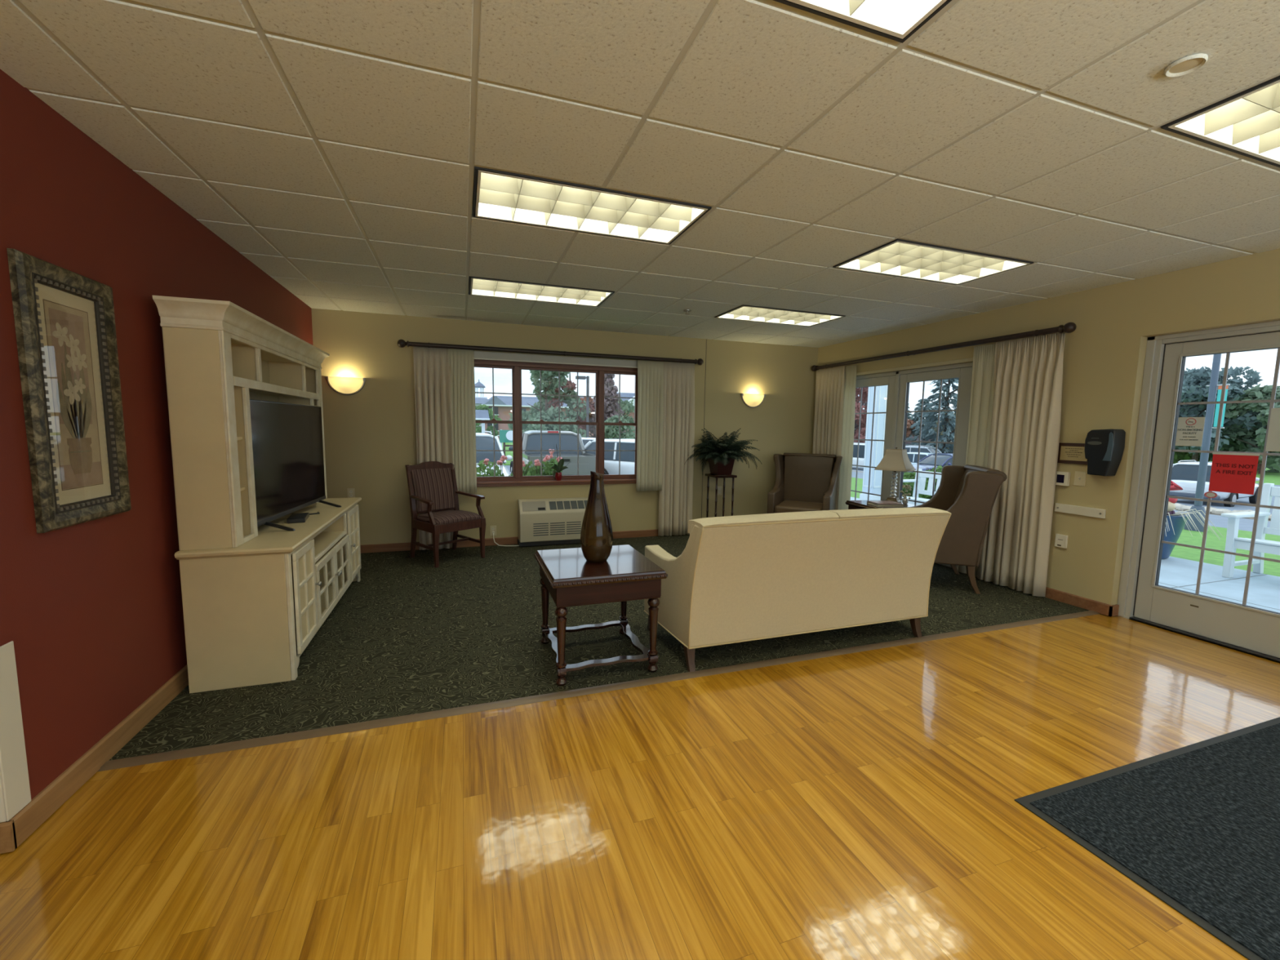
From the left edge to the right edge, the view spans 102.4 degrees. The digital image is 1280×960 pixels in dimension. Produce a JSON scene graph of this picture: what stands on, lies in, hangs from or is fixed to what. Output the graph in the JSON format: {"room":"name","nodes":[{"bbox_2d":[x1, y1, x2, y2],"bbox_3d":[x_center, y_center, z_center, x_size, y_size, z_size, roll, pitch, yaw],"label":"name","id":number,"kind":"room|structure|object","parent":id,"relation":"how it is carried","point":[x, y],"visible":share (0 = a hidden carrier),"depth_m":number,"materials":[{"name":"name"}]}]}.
{"room":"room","nodes":[
{"label":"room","id":0,"kind":"room"},
{"bbox_2d":[0,69,313,799],"bbox_3d":[-2.817,-0.427,3.529,0.150,2.874,4.260,-1,6,-19],"label":"wall","id":1,"kind":"structure","parent":0,"point":[91,611],"depth_m":2.13,"materials":[{"name":"red paint"}]},
{"bbox_2d":[0,640,31,822],"bbox_3d":[-2.128,0.828,1.683,0.106,0.575,0.098,-1,6,-19],"label":"guard","id":2,"kind":"object","parent":1,"relation":"attached to","point":[15,788],"visible":1,"depth_m":1.70,"materials":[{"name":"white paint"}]},
{"bbox_2d":[6,248,131,533],"bbox_3d":[-2.195,-0.320,2.013,0.035,0.972,0.496,-1,6,-19],"label":"framed picture","id":3,"kind":"object","parent":1,"relation":"attached to","point":[64,319],"visible":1,"depth_m":1.97,"materials":[{"name":"grey"}]},
{"bbox_2d":[42,298,103,490],"bbox_3d":[-2.206,-0.320,2.010,0.003,0.700,0.236,-1,6,-19],"label":"print","id":4,"kind":"object","parent":3,"relation":"attached to","point":[67,332],"depth_m":2.00,"materials":[{"name":"beige paper"}]},
{"bbox_2d":[0,664,188,853],"bbox_3d":[-4.382,0.994,3.026,3.521,0.100,4.076,-1,6,-19],"label":"baseboard","id":5,"kind":"structure","parent":1,"relation":"attached to","point":[14,832],"depth_m":2.00,"materials":[{"name":"brown wood"}]},
{"bbox_2d":[311,308,817,545],"bbox_3d":[-0.444,-0.693,6.480,6.565,2.874,0.200,-1,6,-19],"label":"wall","id":6,"kind":"structure","parent":0,"point":[370,433],"depth_m":6.06,"materials":[{"name":"beige paint"}]},
{"bbox_2d":[325,376,365,395],"bbox_3d":[-3.076,-0.983,5.376,0.370,0.189,0.105,-1,6,-19],"label":"wall sconce","id":7,"kind":"object","parent":6,"relation":"attached to","point":[341,385],"visible":1,"depth_m":5.36,"materials":[{"name":"beige glass"}]},
{"bbox_2d":[360,528,686,553],"bbox_3d":[-0.454,0.704,6.513,6.215,0.088,0.015,-1,6,-19],"label":"baseboard","id":8,"kind":"structure","parent":6,"relation":"attached to","point":[641,533],"depth_m":6.02,"materials":[{"name":"brown wood"}]},
{"bbox_2d":[397,339,703,364],"bbox_3d":[-0.889,-1.486,6.060,3.582,0.086,0.137,-1,6,-19],"label":"curtain rod","id":9,"kind":"object","parent":6,"relation":"attached to","point":[401,343],"visible":1,"depth_m":5.93,"materials":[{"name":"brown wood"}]},
{"bbox_2d":[413,346,453,550],"bbox_3d":[-2.276,-0.333,5.700,0.384,2.230,0.075,-1,6,-19],"label":"curtain","id":10,"kind":"object","parent":9,"relation":"hanging from","point":[432,376],"visible":0.6,"depth_m":5.64,"materials":[{"name":"beige fabric"}]},
{"bbox_2d":[448,348,476,493],"bbox_3d":[-1.982,-0.646,5.754,0.275,1.600,0.034,-1,6,-19],"label":"curtain","id":11,"kind":"object","parent":9,"relation":"hanging from","point":[461,362],"visible":0.94,"depth_m":5.75,"materials":[{"name":"beige fabric"}]},
{"bbox_2d":[636,360,663,491],"bbox_3d":[0.125,-0.670,6.478,0.351,1.623,0.031,-1,6,-19],"label":"curtain","id":12,"kind":"object","parent":9,"relation":"hanging from","point":[650,374],"visible":1,"depth_m":6.47,"materials":[{"name":"beige fabric"}]},
{"bbox_2d":[657,361,694,536],"bbox_3d":[0.471,-0.383,6.644,0.474,2.228,0.066,-1,6,-19],"label":"curtain","id":13,"kind":"object","parent":9,"relation":"hanging from","point":[676,495],"visible":0.99,"depth_m":6.63,"materials":[{"name":"beige fabric"}]},
{"bbox_2d":[473,351,637,487],"bbox_3d":[-0.976,-0.710,6.235,2.170,1.540,0.180,-1,6,-19],"label":"window","id":14,"kind":"structure","parent":6,"relation":"in","point":[517,362],"depth_m":6.20,"materials":[{"name":"brown wood"}]},
{"bbox_2d":[740,393,765,408],"bbox_3d":[1.550,-1.073,6.966,0.370,0.189,0.105,-1,6,-19],"label":"wall sconce","id":15,"kind":"object","parent":6,"relation":"attached to","point":[750,400],"visible":1,"depth_m":6.94,"materials":[{"name":"white glass"}]},
{"bbox_2d":[108,534,1088,760],"bbox_3d":[0.158,1.004,4.842,6.275,0.150,3.615,-1,6,-19],"label":"floor","id":16,"kind":"structure","parent":0,"point":[413,636],"depth_m":3.35,"materials":[{"name":"grey carpet"}]},
{"bbox_2d":[152,295,361,693],"bbox_3d":[-2.398,0.013,3.570,0.530,2.003,2.025,-1,6,-19],"label":"entertainment center","id":17,"kind":"object","parent":16,"relation":"on","point":[255,597],"visible":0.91,"depth_m":2.72,"materials":[{"name":"beige wood"}]},
{"bbox_2d":[174,497,361,559],"bbox_3d":[-2.411,0.280,3.591,0.510,0.043,1.993,-1,6,-19],"label":"countertop","id":18,"kind":"structure","parent":17,"relation":"on","point":[269,540],"depth_m":3.01,"materials":[{"name":"beige wood"}]},
{"bbox_2d":[249,399,341,531],"bbox_3d":[-2.367,-0.128,3.514,0.300,0.785,1.224,-1,6,-15],"label":"television","id":19,"kind":"object","parent":17,"relation":"on","point":[287,445],"visible":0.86,"depth_m":3.38,"materials":[{"name":"black plastic"}]},
{"bbox_2d":[286,511,319,523],"bbox_3d":[-2.334,0.248,3.554,0.136,0.030,0.408,-1,6,-18],"label":"box","id":20,"kind":"object","parent":17,"relation":"on","point":[301,517],"visible":1,"depth_m":3.42,"materials":[{"name":"black plastic"}]},
{"bbox_2d":[405,461,485,567],"bbox_3d":[-2.057,0.323,5.439,0.615,1.014,0.639,6,8,40],"label":"armchair","id":21,"kind":"object","parent":16,"relation":"on","point":[432,485],"visible":1,"depth_m":5.43,"materials":[{"name":"brown fabric"}]},
{"bbox_2d":[517,497,587,546],"bbox_3d":[-0.922,0.494,6.213,1.069,0.528,0.230,-1,6,-19],"label":"air conditioner","id":22,"kind":"object","parent":16,"relation":"on","point":[553,521],"visible":0.74,"depth_m":6.08,"materials":[{"name":"beige plastic"}]},
{"bbox_2d":[548,500,587,510],"bbox_3d":[-0.756,0.300,6.206,0.670,0.090,0.091,-1,6,-19],"label":"vent","id":23,"kind":"object","parent":22,"relation":"attached to","point":[553,504],"depth_m":6.16,"materials":[{"name":"beige plastic"}]},
{"bbox_2d":[533,544,667,686],"bbox_3d":[-0.268,0.788,3.153,0.667,0.612,0.705,-1,6,-19],"label":"end table","id":24,"kind":"object","parent":16,"relation":"on","point":[627,574],"visible":0.96,"depth_m":2.91,"materials":[{"name":"brown wood"}]},
{"bbox_2d":[580,471,613,562],"bbox_3d":[-0.258,0.217,3.074,0.197,0.544,0.197,-1,6,-19],"label":"vase","id":25,"kind":"object","parent":24,"relation":"on","point":[596,533],"visible":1,"depth_m":3.01,"materials":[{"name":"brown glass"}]},
{"bbox_2d":[705,473,737,517],"bbox_3d":[1.040,0.337,6.705,0.306,0.824,0.306,-1,6,-19],"label":"plant stand","id":26,"kind":"object","parent":16,"relation":"on","point":[708,475],"visible":0.62,"depth_m":6.62,"materials":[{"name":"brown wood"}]},
{"bbox_2d":[684,427,762,475],"bbox_3d":[1.097,-0.350,6.573,0.898,0.630,0.688,-2,6,-22],"label":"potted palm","id":27,"kind":"object","parent":26,"relation":"on","point":[721,455],"visible":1,"depth_m":6.51,"materials":[{"name":"green plant"}]},
{"bbox_2d":[706,457,735,475],"bbox_3d":[1.049,-0.186,6.652,0.272,0.228,0.272,-1,6,-19],"label":"pot","id":28,"kind":"object","parent":27,"relation":"attached to","point":[717,468],"depth_m":6.56,"materials":[{"name":"red ceramic"}]},
{"bbox_2d":[644,507,951,671],"bbox_3d":[1.052,0.620,3.529,1.911,0.911,0.758,-1,6,-19],"label":"sofa","id":29,"kind":"object","parent":16,"relation":"on","point":[740,578],"visible":0.94,"depth_m":3.17,"materials":[{"name":"beige fabric"}]},
{"bbox_2d":[687,510,839,533],"bbox_3d":[0.750,0.258,3.090,0.918,0.111,0.202,-1,6,-19],"label":"cushion","id":30,"kind":"object","parent":29,"relation":"on","point":[823,521],"depth_m":3.02,"materials":[{"name":"beige fabric"}]},
{"bbox_2d":[826,507,951,519],"bbox_3d":[1.621,0.241,3.389,0.908,0.111,0.202,-1,6,-19],"label":"cushion","id":31,"kind":"object","parent":29,"relation":"on","point":[891,513],"depth_m":3.31,"materials":[{"name":"beige fabric"}]},
{"bbox_2d":[767,453,842,513],"bbox_3d":[2.125,0.218,6.686,0.868,1.099,0.888,4,7,26],"label":"chair","id":32,"kind":"object","parent":16,"relation":"on","point":[804,482],"visible":0.66,"depth_m":6.81,"materials":[{"name":"brown leather"}]},
{"bbox_2d":[774,500,822,513],"bbox_3d":[2.066,0.368,6.585,0.566,0.116,0.630,4,7,26],"label":"seat cushion","id":33,"kind":"object","parent":32,"relation":"on","point":[780,506],"depth_m":6.43,"materials":[{"name":"beige fabric"}]},
{"bbox_2d":[845,500,916,509],"bbox_3d":[2.687,0.573,5.635,0.614,0.624,0.648,0,6,-10],"label":"end table","id":34,"kind":"object","parent":16,"relation":"on","point":[852,504],"visible":0.12,"depth_m":5.64,"materials":[{"name":"brown wood"}]},
{"bbox_2d":[874,447,915,502],"bbox_3d":[2.831,-0.058,5.718,0.335,0.618,0.335,6,8,43],"label":"table lamp","id":35,"kind":"object","parent":34,"relation":"on","point":[895,460],"visible":0.98,"depth_m":5.64,"materials":[{"name":"beige fabric"}]},
{"bbox_2d":[882,464,1007,594],"bbox_3d":[2.809,0.412,4.894,0.888,1.099,0.868,3,6,17],"label":"chair","id":36,"kind":"object","parent":16,"relation":"on","point":[968,492],"visible":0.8,"depth_m":4.50,"materials":[{"name":"brown fabric"}]},
{"bbox_2d":[0,0,1279,347],"bbox_3d":[-0.407,-1.440,1.168,9.920,0.304,10.060,-1,6,-19],"label":"ceiling","id":37,"kind":"structure","parent":0,"point":[336,146],"depth_m":2.06,"materials":[{"name":"tile"}]},
{"bbox_2d":[468,275,614,306],"bbox_3d":[-0.872,-1.705,4.503,1.187,0.143,0.578,-1,6,-19],"label":"ceiling light","id":38,"kind":"object","parent":37,"relation":"attached to","point":[484,286],"visible":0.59,"depth_m":4.54,"materials":[{"name":"grey plastic"}]},
{"bbox_2d":[472,166,711,244],"bbox_3d":[-0.277,-1.519,2.784,1.187,0.143,0.578,-1,6,-19],"label":"ceiling light","id":39,"kind":"object","parent":37,"relation":"attached to","point":[497,195],"visible":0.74,"depth_m":2.80,"materials":[{"name":"grey plastic"}]},
{"bbox_2d":[714,304,845,326],"bbox_3d":[1.434,-1.750,5.295,1.187,0.143,0.578,-1,6,-19],"label":"ceiling light","id":40,"kind":"object","parent":37,"relation":"attached to","point":[746,313],"visible":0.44,"depth_m":5.34,"materials":[{"name":"grey plastic"}]},
{"bbox_2d":[773,0,951,43],"bbox_3d":[0.317,-1.334,1.064,1.187,0.143,0.578,-1,6,-19],"label":"ceiling light","id":41,"kind":"object","parent":37,"relation":"attached to","point":[896,20],"visible":1,"depth_m":1.46,"materials":[{"name":"grey plastic"}]},
{"bbox_2d":[832,238,1034,284],"bbox_3d":[2.029,-1.565,3.576,1.187,0.143,0.578,-1,6,-19],"label":"ceiling light","id":42,"kind":"object","parent":37,"relation":"attached to","point":[898,257],"visible":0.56,"depth_m":3.60,"materials":[{"name":"grey plastic"}]},
{"bbox_2d":[1164,53,1208,76],"bbox_3d":[1.702,-1.291,1.604,0.094,0.010,0.094,-1,6,-19],"label":"ceiling speaker","id":43,"kind":"object","parent":37,"relation":"attached to","point":[1187,64],"visible":1,"depth_m":1.60,"materials":[{"name":"plastic"}]},
{"bbox_2d":[1168,57,1203,73],"bbox_3d":[1.702,-1.293,1.604,0.076,0.005,0.076,-1,6,-19],"label":"grille","id":44,"kind":"object","parent":43,"relation":"attached to","point":[1184,65],"depth_m":1.60,"materials":[{"name":"beige plastic"}]},
{"bbox_2d":[1160,75,1279,167],"bbox_3d":[2.623,-1.379,1.856,1.187,0.143,0.578,-1,6,-19],"label":"ceiling light","id":45,"kind":"object","parent":37,"relation":"attached to","point":[1246,122],"visible":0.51,"depth_m":1.96,"materials":[{"name":"grey plastic"}]},
{"bbox_2d":[0,613,1279,959],"bbox_3d":[0.131,1.540,-0.353,9.840,0.144,6.245,-1,6,-19],"label":"floor","id":46,"kind":"structure","parent":0,"point":[861,805],"depth_m":1.83,"materials":[{"name":"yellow wood"}]},
{"bbox_2d":[97,610,1100,771],"bbox_3d":[0.721,1.122,3.118,6.215,0.026,0.063,-1,6,-19],"label":"trim","id":47,"kind":"structure","parent":46,"relation":"on","point":[251,743],"depth_m":2.65,"materials":[{"name":"brown wood"}]},
{"bbox_2d":[1014,716,1279,959],"bbox_3d":[3.033,1.314,1.535,2.678,0.008,1.915,-1,6,-19],"label":"floor mat","id":48,"kind":"object","parent":46,"relation":"on","point":[1196,826],"visible":1,"depth_m":1.87,"materials":[{"name":"grey carpet"}]},
{"bbox_2d":[817,248,1279,604],"bbox_3d":[4.201,-0.242,2.784,0.200,2.874,9.860,-1,6,-19],"label":"wall","id":49,"kind":"structure","parent":0,"point":[1104,360],"depth_m":4.07,"materials":[{"name":"beige paint"}]},
{"bbox_2d":[844,357,973,567],"bbox_3d":[3.027,-0.231,6.150,0.192,2.170,2.090,-1,6,-19],"label":"door","id":50,"kind":"structure","parent":49,"relation":"in","point":[898,382],"depth_m":5.94,"materials":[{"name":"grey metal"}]},
{"bbox_2d":[811,322,1076,371],"bbox_3d":[2.994,-1.403,5.707,0.137,0.086,3.307,-1,6,-19],"label":"curtain rod","id":51,"kind":"object","parent":49,"relation":"attached to","point":[1069,327],"visible":1,"depth_m":5.03,"materials":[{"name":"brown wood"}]},
{"bbox_2d":[812,365,844,510],"bbox_3d":[2.549,-0.398,7.056,0.054,2.238,0.586,-1,6,-19],"label":"curtain","id":52,"kind":"object","parent":51,"relation":"hanging from","point":[829,382],"visible":0.52,"depth_m":6.96,"materials":[{"name":"beige fabric"}]},
{"bbox_2d":[838,364,857,510],"bbox_3d":[2.691,-0.358,6.715,0.028,2.233,0.225,-1,6,-19],"label":"curtain","id":53,"kind":"object","parent":51,"relation":"hanging from","point":[850,379],"visible":0.74,"depth_m":6.67,"materials":[{"name":"beige fabric"}]},
{"bbox_2d":[956,343,995,577],"bbox_3d":[3.281,-0.173,4.997,0.028,2.233,0.277,-1,6,-19],"label":"curtain","id":54,"kind":"object","parent":51,"relation":"hanging from","point":[984,356],"visible":0.52,"depth_m":4.95,"materials":[{"name":"beige fabric"}]},
{"bbox_2d":[977,332,1065,596],"bbox_3d":[3.387,-0.134,4.606,0.081,2.238,0.610,-1,6,-19],"label":"curtain","id":55,"kind":"object","parent":51,"relation":"hanging from","point":[1025,427],"visible":0.91,"depth_m":4.54,"materials":[{"name":"beige fabric"}]},
{"bbox_2d":[956,567,1119,616],"bbox_3d":[4.125,1.145,2.908,0.115,0.088,9.860,-1,6,-19],"label":"baseboard","id":56,"kind":"structure","parent":49,"relation":"attached to","point":[1103,608],"depth_m":4.20,"materials":[{"name":"brown wood"}]},
{"bbox_2d":[1057,442,1088,464],"bbox_3d":[3.583,-0.218,4.243,0.020,0.170,0.260,-1,6,-19],"label":"wall plaque","id":57,"kind":"object","parent":49,"relation":"attached to","point":[1068,453],"visible":0.85,"depth_m":4.25,"materials":[{"name":"brown wood"}]},
{"bbox_2d":[1054,502,1106,518],"bbox_3d":[3.599,0.251,4.216,0.025,0.072,0.360,-1,6,-19],"label":"bumper cover","id":58,"kind":"object","parent":49,"relation":"attached to","point":[1061,508],"visible":1,"depth_m":4.20,"materials":[{"name":"beige plastic"}]},
{"bbox_2d":[1084,429,1125,475],"bbox_3d":[3.610,-0.216,4.014,0.118,0.362,0.218,-1,6,-19],"label":"paper towel dispenser","id":59,"kind":"object","parent":49,"relation":"attached to","point":[1104,449],"visible":1,"depth_m":3.96,"materials":[{"name":"black plastic"}]},
{"bbox_2d":[1117,320,1279,662],"bbox_3d":[4.029,0.063,3.462,0.155,2.165,1.105,-1,6,-19],"label":"door","id":60,"kind":"structure","parent":49,"relation":"in","point":[1243,628],"depth_m":3.75,"materials":[{"name":"grey metal"}]},
{"bbox_2d":[1174,417,1204,446],"bbox_3d":[3.918,-0.345,3.667,0.005,0.205,0.142,-1,6,-19],"label":"notice","id":61,"kind":"object","parent":60,"relation":"attached to","point":[1189,432],"visible":1,"depth_m":3.66,"materials":[{"name":"white paper"}]},
{"bbox_2d":[1208,452,1259,494],"bbox_3d":[3.994,-0.048,3.466,0.003,0.270,0.224,-1,6,-19],"label":"notice","id":62,"kind":"object","parent":60,"relation":"attached to","point":[1231,473],"visible":1,"depth_m":3.46,"materials":[{"name":"red paper"}]},
{"bbox_2d":[1265,408,1279,451],"bbox_3d":[4.080,-0.311,3.201,0.003,0.275,0.230,-1,6,-19],"label":"posted notice","id":63,"kind":"object","parent":60,"relation":"attached to","point":[1273,444],"visible":1,"depth_m":3.29,"materials":[{"name":"white paper"}]},
{"label":"outside","id":64,"kind":"structure","parent":0,"visible":0},
{"bbox_3d":[-18.720,1.426,2.273,45.900,0.450,3.340,-1,6,-19],"label":"bed","id":65,"kind":"object","parent":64,"visible":0},
{"bbox_2d":[476,454,531,476],"bbox_3d":[-1.977,0.311,7.273,1.078,1.372,1.096,7,8,44],"label":"flowering shrub","id":66,"kind":"object","parent":65,"relation":"on","point":[490,473],"visible":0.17,"depth_m":7.17,"materials":[{"name":"green plant"}]},
{"bbox_2d":[522,448,564,475],"bbox_3d":[-1.504,0.243,7.716,0.727,1.430,0.906,-4,8,-39],"label":"flowering shrub","id":67,"kind":"object","parent":65,"relation":"on","point":[535,470],"visible":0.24,"depth_m":7.62,"materials":[{"name":"green plant"}]},
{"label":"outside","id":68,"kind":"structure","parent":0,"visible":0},
{"bbox_2d":[850,497,1279,613],"bbox_3d":[5.035,1.185,6.022,3.430,0.402,19.917,-1,6,-19],"label":"patio","id":69,"kind":"structure","parent":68,"point":[1264,590],"depth_m":5.34,"materials":[{"name":"concrete"}]},
{"bbox_2d":[859,385,888,500],"bbox_3d":[4.861,-1.296,10.588,0.322,3.600,0.322,-2,6,-25],"label":"porch column","id":70,"kind":"structure","parent":69,"relation":"on","point":[881,395],"depth_m":10.55,"materials":[{"name":"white paint"}]},
{"bbox_2d":[902,468,941,505],"bbox_3d":[4.713,0.319,8.148,0.774,0.880,1.470,-1,6,-19],"label":"garden bench","id":71,"kind":"object","parent":69,"relation":"on","point":[922,477],"visible":0.22,"depth_m":8.66,"materials":[{"name":"white wood"}]},
{"bbox_2d":[1161,480,1222,559],"bbox_3d":[6.338,0.433,6.452,1.174,1.049,1.310,-1,6,-19],"label":"planter","id":72,"kind":"object","parent":69,"relation":"on","point":[1175,522],"visible":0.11,"depth_m":6.18,"materials":[{"name":"blue"}]},
{"bbox_2d":[1221,483,1279,577],"bbox_3d":[6.818,0.613,4.962,0.774,1.010,1.470,-1,6,-19],"label":"garden bench","id":73,"kind":"object","parent":69,"relation":"on","point":[1262,545],"visible":0.88,"depth_m":5.55,"materials":[{"name":"white wood"}]},
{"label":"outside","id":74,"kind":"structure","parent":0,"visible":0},
{"bbox_2d":[852,468,1279,514],"bbox_3d":[21.894,-1.012,40.906,22.100,0.716,87.000,-1,6,-19],"label":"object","id":75,"kind":"structure","parent":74,"point":[1187,502],"depth_m":20.93,"materials":[{"name":"concrete"}]},
{"bbox_2d":[852,442,865,469],"bbox_3d":[14.857,-1.521,34.716,2.310,1.984,4.880,-3,7,-34],"label":"car","id":76,"kind":"object","parent":75,"relation":"on","point":[861,447],"visible":0.02,"depth_m":33.84,"materials":[{"name":"white metal"}]},
{"bbox_2d":[853,386,868,443],"bbox_3d":[18.119,-6.224,43.387,5.667,9.873,7.307,4,7,26],"label":"tree","id":77,"kind":"object","parent":75,"relation":"on","point":[858,390],"visible":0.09,"depth_m":42.23,"materials":[{"name":"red plant"}]},
{"bbox_2d":[903,453,952,472],"bbox_3d":[15.848,-0.651,26.727,4.780,1.474,2.160,0,6,-12],"label":"car","id":78,"kind":"object","parent":75,"relation":"on","point":[943,459],"visible":0.09,"depth_m":26.26,"materials":[{"name":"blue"}]},
{"bbox_2d":[905,377,959,453],"bbox_3d":[24.899,-5.714,42.036,6.769,10.144,6.754,-1,6,-19],"label":"tree","id":79,"kind":"object","parent":75,"relation":"on","point":[928,433],"visible":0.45,"depth_m":41.94,"materials":[{"name":"green plant"}]},
{"bbox_2d":[1168,459,1259,506],"bbox_3d":[23.970,0.085,21.478,4.680,1.773,2.220,-2,7,-27],"label":"car","id":80,"kind":"object","parent":75,"relation":"on","point":[1184,474],"visible":0.44,"depth_m":20.64,"materials":[{"name":"white metal"}]},
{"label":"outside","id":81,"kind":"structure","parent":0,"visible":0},
{"bbox_2d":[502,442,512,465],"bbox_3d":[-21.500,-3.834,54.847,115.000,0.400,66.000,-1,6,-19],"label":"lawn","id":82,"kind":"structure","parent":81,"point":[507,453],"depth_m":35.07,"materials":[{"name":"green plant"}]},
{"bbox_2d":[475,404,502,436],"bbox_3d":[-12.380,-4.096,40.044,2.074,3.630,2.546,5,7,36],"label":"tree","id":83,"kind":"object","parent":82,"relation":"on","point":[478,429],"visible":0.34,"depth_m":39.92,"materials":[{"name":"green plant"}]},
{"bbox_2d":[480,395,568,439],"bbox_3d":[-14.476,-7.640,64.352,10.600,5.450,8.920,-1,6,-19],"label":"apartment building","id":84,"kind":"structure","parent":82,"relation":"on","point":[502,404],"depth_m":60.18,"materials":[{"name":"red brick"}]},
{"bbox_2d":[507,369,590,435],"bbox_3d":[-5.472,-4.754,31.437,4.926,6.915,4.601,6,8,39],"label":"tree","id":85,"kind":"object","parent":82,"relation":"on","point":[548,388],"visible":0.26,"depth_m":30.99,"materials":[{"name":"green plant"}]},
{"bbox_2d":[522,417,589,437],"bbox_3d":[-5.080,-2.238,29.661,4.486,2.760,4.212,-1,6,-19],"label":"tree","id":86,"kind":"object","parent":82,"relation":"on","point":[531,426],"visible":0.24,"depth_m":28.71,"materials":[{"name":"green plant"}]},
{"bbox_2d":[547,373,595,435],"bbox_3d":[-4.485,-4.871,33.064,3.366,6.840,2.484,-1,6,-19],"label":"tree","id":87,"kind":"object","parent":82,"relation":"on","point":[569,384],"visible":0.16,"depth_m":32.58,"materials":[{"name":"green plant"}]},
{"bbox_2d":[575,375,589,437],"bbox_3d":[-3.056,-3.205,27.258,0.690,4.550,0.300,-1,6,-19],"label":"street lamp","id":88,"kind":"object","parent":82,"relation":"on","point":[587,378],"visible":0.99,"depth_m":27.20,"materials":[{"name":"grey metal"}]},
{"bbox_2d":[585,373,628,438],"bbox_3d":[-2.210,-4.491,33.860,3.199,6.450,3.030,5,7,32],"label":"tree","id":89,"kind":"object","parent":82,"relation":"on","point":[611,389],"visible":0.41,"depth_m":33.28,"materials":[{"name":"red plant"}]},
{"bbox_2d":[595,414,635,439],"bbox_3d":[-1.362,-2.512,31.554,3.025,2.941,3.100,-1,6,-19],"label":"tree","id":90,"kind":"object","parent":82,"relation":"on","point":[611,431],"visible":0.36,"depth_m":30.68,"materials":[{"name":"green plant"}]},
{"bbox_2d":[608,398,635,437],"bbox_3d":[-1.510,-3.815,36.647,3.613,4.320,3.360,-1,6,-19],"label":"tree","id":91,"kind":"object","parent":82,"relation":"on","point":[626,406],"visible":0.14,"depth_m":36.28,"materials":[{"name":"green plant"}]},
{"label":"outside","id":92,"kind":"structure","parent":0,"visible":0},
{"bbox_2d":[1209,461,1279,484],"bbox_3d":[43.411,-5.449,88.990,50.000,0.400,176.333,-1,6,-19],"label":"lawn","id":93,"kind":"structure","parent":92,"point":[1269,477],"depth_m":35.78,"materials":[{"name":"green plant"}]},
{"bbox_2d":[906,398,937,436],"bbox_3d":[31.616,-5.576,57.557,6.352,7.053,5.795,6,8,41],"label":"tree","id":94,"kind":"object","parent":93,"relation":"on","point":[916,415],"visible":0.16,"depth_m":56.92,"materials":[{"name":"green plant"}]},
{"bbox_2d":[1174,365,1266,461],"bbox_3d":[44.598,-4.883,41.507,6.824,8.405,7.013,2,6,8],"label":"tree","id":95,"kind":"object","parent":93,"relation":"on","point":[1194,388],"visible":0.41,"depth_m":39.76,"materials":[{"name":"green plant"}]},
{"bbox_2d":[1213,383,1279,474],"bbox_3d":[46.843,-3.769,38.620,5.864,6.849,7.000,3,6,17],"label":"tree","id":96,"kind":"object","parent":93,"relation":"on","point":[1253,441],"visible":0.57,"depth_m":38.49,"materials":[{"name":"green plant"}]},
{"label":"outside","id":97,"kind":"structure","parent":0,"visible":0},
{"bbox_2d":[850,477,1279,576],"bbox_3d":[9.193,1.020,11.120,7.750,0.881,38.833,-1,6,-19],"label":"lawn strip","id":98,"kind":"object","parent":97,"point":[1273,568],"visible":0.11,"depth_m":7.99,"materials":[{"name":"green plant"}]},
{"bbox_2d":[902,471,930,498],"bbox_3d":[5.607,0.228,10.739,0.912,0.808,0.867,-1,6,-19],"label":"shrub","id":99,"kind":"object","parent":98,"relation":"on","point":[907,475],"visible":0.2,"depth_m":10.55,"materials":[{"name":"green plant"}]},
{"bbox_2d":[1183,353,1230,532],"bbox_3d":[11.340,-1.955,10.162,0.480,6.000,0.468,-1,6,-19],"label":"street lamp","id":100,"kind":"object","parent":98,"relation":"on","point":[1202,475],"visible":0.45,"depth_m":10.24,"materials":[{"name":"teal metal"}]},
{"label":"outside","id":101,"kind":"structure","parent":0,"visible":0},
{"bbox_2d":[851,471,1270,531],"bbox_3d":[13.961,0.841,17.624,5.500,0.741,48.000,-1,6,-19],"label":"road","id":102,"kind":"structure","parent":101,"point":[1245,524],"depth_m":13.50,"materials":[{"name":"grey asphalt"}]},
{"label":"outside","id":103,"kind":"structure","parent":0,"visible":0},
{"bbox_2d":[505,465,511,473],"bbox_3d":[-17.313,0.568,13.057,55.600,0.400,16.200,-1,6,-19],"label":"road","id":104,"kind":"structure","parent":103,"point":[508,467],"depth_m":23.88,"materials":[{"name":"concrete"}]},
{"bbox_2d":[475,431,512,475],"bbox_3d":[-4.648,-0.422,13.841,2.220,1.773,4.680,-2,6,-23],"label":"car","id":105,"kind":"object","parent":104,"relation":"on","point":[484,441],"visible":0.13,"depth_m":13.42,"materials":[{"name":"white metal"}]},
{"bbox_2d":[508,430,595,475],"bbox_3d":[-2.883,-0.658,16.297,2.320,1.834,5.480,-1,6,-19],"label":"pickup truck","id":106,"kind":"object","parent":104,"relation":"on","point":[531,438],"visible":0.34,"depth_m":15.25,"materials":[{"name":"grey metal"}]},
{"bbox_2d":[583,438,635,475],"bbox_3d":[0.165,-0.448,15.497,4.180,1.554,2.140,5,7,33],"label":"car","id":107,"kind":"object","parent":104,"relation":"on","point":[611,458],"visible":0.12,"depth_m":15.07,"materials":[{"name":"white metal"}]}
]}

